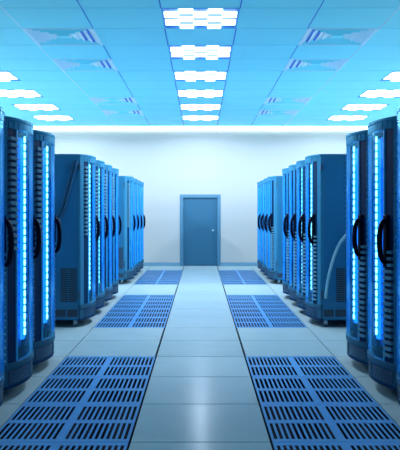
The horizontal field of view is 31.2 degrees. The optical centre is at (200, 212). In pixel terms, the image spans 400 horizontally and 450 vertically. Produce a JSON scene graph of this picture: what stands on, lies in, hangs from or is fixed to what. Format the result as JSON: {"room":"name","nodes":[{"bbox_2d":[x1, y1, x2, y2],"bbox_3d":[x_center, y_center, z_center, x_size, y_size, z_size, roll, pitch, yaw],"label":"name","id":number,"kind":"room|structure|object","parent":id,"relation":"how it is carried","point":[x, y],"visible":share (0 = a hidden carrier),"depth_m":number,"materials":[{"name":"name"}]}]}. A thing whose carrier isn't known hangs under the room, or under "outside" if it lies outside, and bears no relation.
{"room":"server room","nodes":[
{"label":"server room","id":0,"kind":"room"},
{"bbox_2d":[0,0,399,126],"bbox_3d":[0.000,-2.330,8.830,11.700,0.020,21.200,0,0,0],"label":"ceiling","id":1,"kind":"structure","parent":0,"point":[142,58],"depth_m":11.24,"materials":[{"name":"tile"}]},
{"bbox_2d":[0,71,20,80],"bbox_3d":[-3.600,-2.330,12.180,0.898,0.044,0.898,0,0,0],"label":"ceiling light","id":2,"kind":"object","parent":1,"relation":"attached to","point":[4,75],"visible":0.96,"depth_m":12.27,"materials":[{"name":"white plastic"}]},
{"bbox_2d":[0,90,42,97],"bbox_3d":[-3.600,-2.330,13.980,0.898,0.044,0.898,0,0,0],"label":"ceiling light","id":3,"kind":"object","parent":1,"relation":"attached to","point":[3,93],"visible":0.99,"depth_m":14.03,"materials":[{"name":"white plastic"}]},
{"bbox_2d":[12,104,60,109],"bbox_3d":[-3.600,-2.330,15.780,0.898,0.044,0.898,0,0,0],"label":"ceiling light","id":4,"kind":"object","parent":1,"relation":"attached to","point":[20,106],"visible":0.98,"depth_m":15.68,"materials":[{"name":"white plastic"}]},
{"bbox_2d":[31,115,73,120],"bbox_3d":[-3.600,-2.330,17.580,0.898,0.044,0.898,0,0,0],"label":"ceiling light","id":5,"kind":"object","parent":1,"relation":"attached to","point":[39,117],"visible":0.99,"depth_m":17.50,"materials":[{"name":"white plastic"}]},
{"bbox_2d":[0,6,111,120],"bbox_3d":[-2.250,-2.319,8.830,0.012,0.006,21.200,0,0,0],"label":"trim","id":6,"kind":"structure","parent":1,"relation":"attached to","point":[0,6],"depth_m":10.76,"materials":[{"name":"blue metal"}]},
{"bbox_2d":[22,28,102,44],"bbox_3d":[-1.800,-2.402,9.480,0.898,0.176,0.898,0,0,0],"label":"ceiling vent","id":7,"kind":"object","parent":1,"relation":"in","point":[40,36],"visible":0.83,"depth_m":9.48,"materials":[{"name":"metal"}]},
{"bbox_2d":[52,59,117,70],"bbox_3d":[-1.800,-2.402,11.280,0.898,0.176,0.898,0,0,0],"label":"ceiling vent","id":8,"kind":"object","parent":1,"relation":"in","point":[64,64],"visible":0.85,"depth_m":11.31,"materials":[{"name":"metal"}]},
{"bbox_2d":[89,97,136,103],"bbox_3d":[-1.800,-2.402,14.880,0.898,0.176,0.898,0,0,0],"label":"ceiling vent","id":9,"kind":"object","parent":1,"relation":"in","point":[97,100],"visible":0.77,"depth_m":14.90,"materials":[{"name":"metal"}]},
{"bbox_2d":[76,0,150,126],"bbox_3d":[-1.350,-2.319,8.830,0.010,0.006,21.200,0,0,0],"label":"trim","id":10,"kind":"structure","parent":1,"relation":"attached to","point":[76,0],"depth_m":10.19,"materials":[{"name":"blue metal"}]},
{"bbox_2d":[101,110,143,115],"bbox_3d":[-1.800,-2.402,16.680,0.898,0.176,0.898,0,0,0],"label":"ceiling vent","id":11,"kind":"object","parent":1,"relation":"in","point":[106,112],"visible":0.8,"depth_m":16.79,"materials":[{"name":"metal"}]},
{"bbox_2d":[159,0,183,125],"bbox_3d":[-0.450,-2.319,8.830,0.014,0.006,21.200,0,0,0],"label":"trim","id":12,"kind":"structure","parent":1,"relation":"attached to","point":[159,0],"depth_m":11.00,"materials":[{"name":"blue metal"}]},
{"bbox_2d":[0,28,399,115],"bbox_3d":[0.000,-2.320,9.030,11.700,0.005,19.808,0,0,0],"label":"trim","id":13,"kind":"structure","parent":1,"relation":"attached to","point":[0,28],"depth_m":17.12,"materials":[{"name":"blue metal"}]},
{"bbox_2d":[161,8,239,28],"bbox_3d":[0.000,-2.330,8.580,0.898,0.044,0.898,0,0,0],"label":"ceiling light","id":14,"kind":"object","parent":1,"relation":"attached to","point":[173,18],"visible":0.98,"depth_m":8.53,"materials":[{"name":"white plastic"}]},
{"bbox_2d":[168,45,232,58],"bbox_3d":[0.000,-2.330,10.380,0.898,0.044,0.898,0,0,0],"label":"ceiling light","id":15,"kind":"object","parent":1,"relation":"attached to","point":[176,51],"visible":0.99,"depth_m":10.30,"materials":[{"name":"white plastic"}]},
{"bbox_2d":[34,127,366,128],"bbox_3d":[0.000,-2.289,19.369,11.320,0.058,0.079,0,0,0],"label":"light","id":16,"kind":"object","parent":1,"relation":"attached to","point":[34,127],"visible":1,"depth_m":19.33,"materials":[{"name":"white"}]},
{"bbox_2d":[173,71,227,80],"bbox_3d":[0.000,-2.330,12.180,0.898,0.044,0.898,0,0,0],"label":"ceiling light","id":17,"kind":"object","parent":1,"relation":"attached to","point":[178,75],"visible":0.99,"depth_m":12.10,"materials":[{"name":"white plastic"}]},
{"bbox_2d":[177,90,223,97],"bbox_3d":[0.000,-2.330,13.980,0.898,0.044,0.898,0,0,0],"label":"ceiling light","id":18,"kind":"object","parent":1,"relation":"attached to","point":[181,93],"visible":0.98,"depth_m":13.97,"materials":[{"name":"white plastic"}]},
{"bbox_2d":[180,104,220,109],"bbox_3d":[0.000,-2.330,15.780,0.898,0.044,0.898,0,0,0],"label":"ceiling light","id":19,"kind":"object","parent":1,"relation":"attached to","point":[182,106],"visible":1,"depth_m":15.68,"materials":[{"name":"white plastic"}]},
{"bbox_2d":[182,115,218,120],"bbox_3d":[0.000,-2.330,17.580,0.898,0.044,0.898,0,0,0],"label":"ceiling light","id":20,"kind":"object","parent":1,"relation":"attached to","point":[184,117],"visible":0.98,"depth_m":17.50,"materials":[{"name":"white plastic"}]},
{"bbox_2d":[217,0,241,125],"bbox_3d":[0.450,-2.319,8.830,0.014,0.006,21.200,0,0,0],"label":"trim","id":21,"kind":"structure","parent":1,"relation":"attached to","point":[241,0],"depth_m":11.00,"materials":[{"name":"blue metal"}]},
{"bbox_2d":[257,110,299,115],"bbox_3d":[1.800,-2.402,16.680,0.898,0.176,0.898,0,0,0],"label":"ceiling vent","id":22,"kind":"object","parent":1,"relation":"in","point":[261,112],"visible":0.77,"depth_m":16.79,"materials":[{"name":"metal"}]},
{"bbox_2d":[250,0,324,126],"bbox_3d":[1.350,-2.319,8.830,0.010,0.006,21.200,0,0,0],"label":"trim","id":23,"kind":"structure","parent":1,"relation":"attached to","point":[323,0],"depth_m":10.19,"materials":[{"name":"blue metal"}]},
{"bbox_2d":[264,97,311,103],"bbox_3d":[1.800,-2.402,14.880,0.898,0.176,0.898,0,0,0],"label":"ceiling vent","id":24,"kind":"object","parent":1,"relation":"in","point":[270,100],"visible":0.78,"depth_m":14.90,"materials":[{"name":"metal"}]},
{"bbox_2d":[283,59,348,70],"bbox_3d":[1.800,-2.402,11.280,0.898,0.176,0.898,0,0,0],"label":"ceiling vent","id":25,"kind":"object","parent":1,"relation":"in","point":[293,64],"visible":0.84,"depth_m":11.31,"materials":[{"name":"metal"}]},
{"bbox_2d":[298,28,378,44],"bbox_3d":[1.800,-2.402,9.480,0.898,0.176,0.898,0,0,0],"label":"ceiling vent","id":26,"kind":"object","parent":1,"relation":"in","point":[312,36],"visible":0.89,"depth_m":9.48,"materials":[{"name":"metal"}]},
{"bbox_2d":[289,7,399,120],"bbox_3d":[2.250,-2.319,8.830,0.012,0.006,21.200,0,0,0],"label":"trim","id":27,"kind":"structure","parent":1,"relation":"attached to","point":[399,7],"depth_m":10.78,"materials":[{"name":"blue metal"}]},
{"bbox_2d":[327,115,369,120],"bbox_3d":[3.600,-2.330,17.580,0.898,0.044,0.898,0,0,0],"label":"ceiling light","id":28,"kind":"object","parent":1,"relation":"attached to","point":[333,117],"visible":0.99,"depth_m":17.50,"materials":[{"name":"white plastic"}]},
{"bbox_2d":[340,104,388,109],"bbox_3d":[3.600,-2.330,15.780,0.898,0.044,0.898,0,0,0],"label":"ceiling light","id":29,"kind":"object","parent":1,"relation":"attached to","point":[348,106],"visible":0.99,"depth_m":15.68,"materials":[{"name":"white plastic"}]},
{"bbox_2d":[358,90,399,97],"bbox_3d":[3.600,-2.330,13.980,0.898,0.044,0.898,0,0,0],"label":"ceiling light","id":30,"kind":"object","parent":1,"relation":"attached to","point":[368,93],"visible":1,"depth_m":14.03,"materials":[{"name":"white plastic"}]},
{"bbox_2d":[380,71,399,80],"bbox_3d":[3.600,-2.330,12.180,0.898,0.044,0.898,0,0,0],"label":"ceiling light","id":31,"kind":"object","parent":1,"relation":"attached to","point":[394,75],"visible":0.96,"depth_m":12.27,"materials":[{"name":"white plastic"}]},
{"bbox_2d":[0,266,399,449],"bbox_3d":[0.000,1.468,8.830,11.690,0.035,21.189,0,0,0],"label":"floor","id":32,"kind":"structure","parent":0,"point":[200,394],"depth_m":7.37,"materials":[{"name":"tile"}]},
{"bbox_2d":[0,107,13,405],"bbox_3d":[-2.002,0.355,4.980,1.265,2.190,0.896,0,0,0],"label":"rack","id":33,"kind":"object","parent":32,"relation":"on","point":[3,221],"visible":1,"depth_m":5.24,"materials":[{"name":"metal"}]},
{"bbox_2d":[0,385,2,400],"bbox_3d":[-1.435,1.278,5.172,0.023,0.100,0.329,0,0,-13],"label":"vent grille","id":34,"kind":"object","parent":33,"relation":"attached to","point":[1,386],"depth_m":5.07,"materials":[{"name":"blue metal"}]},
{"bbox_2d":[3,116,41,390],"bbox_3d":[-2.002,0.355,5.880,1.265,2.190,0.896,0,0,0],"label":"rack","id":35,"kind":"object","parent":32,"relation":"on","point":[18,133],"visible":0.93,"depth_m":5.82,"materials":[{"name":"metal"}]},
{"bbox_2d":[8,363,28,384],"bbox_3d":[-1.435,1.278,5.688,0.023,0.100,0.329,0,0,13],"label":"vent grille","id":36,"kind":"object","parent":35,"relation":"attached to","point":[19,374],"depth_m":5.65,"materials":[{"name":"blue metal"}]},
{"bbox_2d":[32,130,61,364],"bbox_3d":[-2.002,0.355,6.780,1.265,2.190,0.896,0,0,0],"label":"rack","id":37,"kind":"object","parent":32,"relation":"on","point":[43,142],"visible":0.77,"depth_m":7.03,"materials":[{"name":"metal"}]},
{"bbox_2d":[35,343,51,360],"bbox_3d":[-1.435,1.278,6.588,0.023,0.100,0.329,0,0,13],"label":"vent grille","id":38,"kind":"object","parent":37,"relation":"attached to","point":[43,352],"depth_m":6.55,"materials":[{"name":"blue metal"}]},
{"bbox_2d":[55,154,99,326],"bbox_3d":[-2.002,0.355,9.480,1.265,2.190,0.896,0,0,0],"label":"rack","id":39,"kind":"object","parent":32,"relation":"on","point":[75,260],"visible":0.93,"depth_m":9.04,"materials":[{"name":"metal"}]},
{"bbox_2d":[56,161,77,227],"bbox_3d":[-1.924,-0.093,9.023,0.762,1.119,0.036,0,0,0],"label":"cable","id":40,"kind":"object","parent":39,"relation":"attached to","point":[76,162],"visible":0.66,"depth_m":9.01,"materials":[{"name":"plastic"}]},
{"bbox_2d":[84,306,93,316],"bbox_3d":[-1.435,1.278,9.288,0.023,0.100,0.329,0,0,13],"label":"vent grille","id":41,"kind":"object","parent":39,"relation":"attached to","point":[88,310],"depth_m":9.24,"materials":[{"name":"blue metal"}]},
{"bbox_2d":[0,356,154,449],"bbox_3d":[-0.900,1.452,5.430,0.890,0.004,3.593,0,0,0],"label":"floor grate","id":42,"kind":"object","parent":32,"relation":"on","point":[72,419],"depth_m":5.36,"materials":[{"name":"metal"}]},
{"bbox_2d":[95,160,108,309],"bbox_3d":[-2.002,0.355,10.380,1.265,2.190,0.896,0,0,0],"label":"rack","id":43,"kind":"object","parent":32,"relation":"on","point":[100,165],"visible":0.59,"depth_m":10.64,"materials":[{"name":"metal"}]},
{"bbox_2d":[95,298,102,306],"bbox_3d":[-1.435,1.278,10.188,0.023,0.100,0.329,0,0,13],"label":"vent grille","id":44,"kind":"object","parent":43,"relation":"attached to","point":[99,301],"depth_m":10.16,"materials":[{"name":"blue metal"}]},
{"bbox_2d":[104,164,115,301],"bbox_3d":[-2.002,0.355,11.280,1.265,2.190,0.896,0,0,0],"label":"rack","id":45,"kind":"object","parent":32,"relation":"on","point":[108,168],"visible":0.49,"depth_m":11.54,"materials":[{"name":"metal"}]},
{"bbox_2d":[104,291,110,298],"bbox_3d":[-1.435,1.278,11.088,0.023,0.100,0.329,0,0,13],"label":"vent grille","id":46,"kind":"object","parent":45,"relation":"attached to","point":[107,293],"depth_m":11.06,"materials":[{"name":"blue metal"}]},
{"bbox_2d":[111,168,121,294],"bbox_3d":[-2.002,0.355,12.180,1.265,2.190,0.896,0,0,0],"label":"rack","id":47,"kind":"object","parent":32,"relation":"on","point":[115,172],"visible":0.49,"depth_m":12.44,"materials":[{"name":"metal"}]},
{"bbox_2d":[112,285,117,292],"bbox_3d":[-1.443,1.278,11.990,0.082,0.100,0.320,0,0,0],"label":"vent grille","id":48,"kind":"object","parent":47,"relation":"attached to","point":[114,287],"depth_m":11.98,"materials":[{"name":"blue metal"}]},
{"bbox_2d":[118,176,135,283],"bbox_3d":[-2.002,0.355,14.880,1.265,2.190,0.896,0,0,0],"label":"rack","id":49,"kind":"object","parent":32,"relation":"on","point":[125,183],"visible":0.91,"depth_m":14.48,"materials":[{"name":"metal"}]},
{"bbox_2d":[94,295,174,327],"bbox_3d":[-0.900,1.452,10.830,0.890,0.004,3.593,0,0,0],"label":"floor grate","id":50,"kind":"object","parent":32,"relation":"on","point":[133,320],"depth_m":10.40,"materials":[{"name":"metal"}]},
{"bbox_2d":[133,178,138,274],"bbox_3d":[-2.002,0.355,15.780,1.265,2.190,0.896,0,0,0],"label":"rack","id":51,"kind":"object","parent":32,"relation":"on","point":[134,179],"visible":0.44,"depth_m":16.04,"materials":[{"name":"metal"}]},
{"bbox_2d":[136,180,142,271],"bbox_3d":[-2.002,0.355,16.680,1.265,2.190,0.896,0,0,0],"label":"rack","id":52,"kind":"object","parent":32,"relation":"on","point":[138,183],"visible":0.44,"depth_m":16.94,"materials":[{"name":"metal"}]},
{"bbox_2d":[140,182,145,268],"bbox_3d":[-2.002,0.355,17.580,1.265,2.190,0.896,0,0,0],"label":"rack","id":53,"kind":"object","parent":32,"relation":"on","point":[142,183],"visible":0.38,"depth_m":17.84,"materials":[{"name":"metal"}]},
{"bbox_2d":[134,270,181,284],"bbox_3d":[-0.900,1.452,16.230,0.890,0.004,3.593,0,0,0],"label":"floor grate","id":54,"kind":"object","parent":32,"relation":"on","point":[137,281],"depth_m":15.75,"materials":[{"name":"metal"}]},
{"bbox_2d":[219,270,266,284],"bbox_3d":[0.900,1.452,16.230,0.890,0.004,3.593,0,0,0],"label":"floor vent","id":55,"kind":"object","parent":32,"relation":"on","point":[243,281],"depth_m":15.75,"materials":[{"name":"metal"}]},
{"bbox_2d":[257,182,260,268],"bbox_3d":[2.002,0.355,17.580,1.265,2.190,0.896,0,0,0],"label":"rack","id":56,"kind":"object","parent":32,"relation":"on","point":[258,183],"visible":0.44,"depth_m":17.41,"materials":[{"name":"metal"}]},
{"bbox_2d":[260,180,264,271],"bbox_3d":[2.002,0.355,16.680,1.265,2.190,0.896,0,0,0],"label":"rack","id":57,"kind":"object","parent":32,"relation":"on","point":[262,263],"visible":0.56,"depth_m":16.42,"materials":[{"name":"metal"}]},
{"bbox_2d":[264,178,267,274],"bbox_3d":[2.002,0.355,15.780,1.265,2.190,0.896,0,0,0],"label":"rack","id":58,"kind":"object","parent":32,"relation":"on","point":[266,179],"visible":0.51,"depth_m":15.55,"materials":[{"name":"metal"}]},
{"bbox_2d":[226,295,306,327],"bbox_3d":[0.900,1.452,10.830,0.890,0.004,3.593,0,0,0],"label":"floor vent","id":59,"kind":"object","parent":32,"relation":"on","point":[267,320],"depth_m":10.40,"materials":[{"name":"metal"}]},
{"bbox_2d":[267,176,282,283],"bbox_3d":[2.002,0.355,14.880,1.265,2.190,0.896,0,0,0],"label":"rack","id":60,"kind":"object","parent":32,"relation":"on","point":[275,223],"visible":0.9,"depth_m":14.45,"materials":[{"name":"metal"}]},
{"bbox_2d":[282,168,289,294],"bbox_3d":[2.002,0.355,12.180,1.265,2.190,0.896,0,0,0],"label":"rack","id":61,"kind":"object","parent":32,"relation":"on","point":[285,172],"visible":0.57,"depth_m":11.92,"materials":[{"name":"metal"}]},
{"bbox_2d":[283,285,288,292],"bbox_3d":[1.443,1.278,11.990,0.082,0.100,0.320,0,0,0],"label":"vent grille","id":62,"kind":"object","parent":61,"relation":"attached to","point":[285,287],"depth_m":11.98,"materials":[{"name":"blue metal"}]},
{"bbox_2d":[289,164,296,301],"bbox_3d":[2.002,0.355,11.280,1.265,2.190,0.896,0,0,0],"label":"rack","id":63,"kind":"object","parent":32,"relation":"on","point":[292,168],"visible":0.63,"depth_m":11.03,"materials":[{"name":"metal"}]},
{"bbox_2d":[290,291,296,298],"bbox_3d":[1.435,1.278,11.088,0.023,0.100,0.329,0,0,-13],"label":"vent grille","id":64,"kind":"object","parent":63,"relation":"attached to","point":[292,293],"depth_m":11.06,"materials":[{"name":"blue metal"}]},
{"bbox_2d":[296,160,305,309],"bbox_3d":[2.002,0.355,10.380,1.265,2.190,0.896,0,0,0],"label":"rack","id":65,"kind":"object","parent":32,"relation":"on","point":[300,165],"visible":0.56,"depth_m":10.18,"materials":[{"name":"metal"}]},
{"bbox_2d":[298,298,305,306],"bbox_3d":[1.435,1.278,10.188,0.023,0.100,0.329,0,0,-13],"label":"vent grille","id":66,"kind":"object","parent":65,"relation":"attached to","point":[301,301],"depth_m":10.16,"materials":[{"name":"blue metal"}]},
{"bbox_2d":[246,356,399,449],"bbox_3d":[0.900,1.452,5.430,0.890,0.004,3.593,0,0,0],"label":"floor vent","id":67,"kind":"object","parent":32,"relation":"on","point":[332,424],"depth_m":5.36,"materials":[{"name":"metal"}]},
{"bbox_2d":[305,154,345,326],"bbox_3d":[2.002,0.355,9.480,1.265,2.190,0.896,0,0,0],"label":"rack","id":68,"kind":"object","parent":32,"relation":"on","point":[325,174],"visible":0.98,"depth_m":9.04,"materials":[{"name":"metal"}]},
{"bbox_2d":[307,306,316,316],"bbox_3d":[1.435,1.278,9.288,0.023,0.100,0.329,0,0,-13],"label":"vent grille","id":69,"kind":"object","parent":68,"relation":"attached to","point":[311,310],"depth_m":9.24,"materials":[{"name":"blue metal"}]},
{"bbox_2d":[324,234,345,298],"bbox_3d":[2.089,0.548,9.016,1.065,1.072,0.053,0,0,0],"label":"cable","id":70,"kind":"object","parent":68,"relation":"attached to","point":[343,237],"visible":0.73,"depth_m":8.99,"materials":[{"name":"grey plastic"}]},
{"bbox_2d":[345,130,368,364],"bbox_3d":[2.002,0.355,6.780,1.265,2.190,0.896,0,0,0],"label":"rack","id":71,"kind":"object","parent":32,"relation":"on","point":[356,142],"visible":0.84,"depth_m":6.55,"materials":[{"name":"metal"}]},
{"bbox_2d":[349,343,365,360],"bbox_3d":[1.435,1.278,6.588,0.023,0.100,0.329,0,0,-13],"label":"vent grille","id":72,"kind":"object","parent":71,"relation":"attached to","point":[357,352],"depth_m":6.55,"materials":[{"name":"blue metal"}]},
{"bbox_2d":[366,116,397,390],"bbox_3d":[2.002,0.355,5.880,1.265,2.190,0.896,0,0,0],"label":"rack","id":73,"kind":"object","parent":32,"relation":"on","point":[382,258],"visible":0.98,"depth_m":5.67,"materials":[{"name":"metal"}]},
{"bbox_2d":[372,363,392,384],"bbox_3d":[1.435,1.278,5.688,0.023,0.100,0.329,0,0,-13],"label":"vent grille","id":74,"kind":"object","parent":73,"relation":"attached to","point":[381,374],"depth_m":5.65,"materials":[{"name":"blue metal"}]},
{"bbox_2d":[394,107,399,404],"bbox_3d":[2.002,0.355,4.980,1.265,2.190,0.896,0,0,0],"label":"rack","id":75,"kind":"object","parent":32,"relation":"on","point":[397,134],"visible":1,"depth_m":5.24,"materials":[{"name":"metal"}]},
{"bbox_2d":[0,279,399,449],"bbox_3d":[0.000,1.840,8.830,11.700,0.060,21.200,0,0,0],"label":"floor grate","id":76,"kind":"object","parent":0,"point":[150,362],"depth_m":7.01,"materials":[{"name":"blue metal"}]},
{"bbox_2d":[34,129,366,278],"bbox_3d":[0.000,-0.375,19.530,11.900,4.490,0.200,0,0,0],"label":"wall","id":77,"kind":"structure","parent":0,"point":[170,163],"depth_m":19.43,"materials":[{"name":"paint"}]},
{"bbox_2d":[143,262,179,265],"bbox_3d":[-3.205,1.400,19.422,5.290,0.100,0.015,0,0,0],"label":"baseboard","id":78,"kind":"structure","parent":77,"relation":"attached to","point":[144,263],"depth_m":19.41,"materials":[{"name":"blue"}]},
{"bbox_2d":[180,194,220,265],"bbox_3d":[-0.007,0.480,19.467,1.105,1.940,0.166,0,0,0],"label":"door","id":79,"kind":"structure","parent":77,"relation":"in","point":[200,214],"depth_m":19.47,"materials":[{"name":"blue metal"}]},
{"bbox_2d":[221,262,257,265],"bbox_3d":[3.197,1.400,19.422,5.305,0.100,0.015,0,0,0],"label":"baseboard","id":80,"kind":"structure","parent":77,"relation":"attached to","point":[222,263],"depth_m":19.41,"materials":[{"name":"blue"}]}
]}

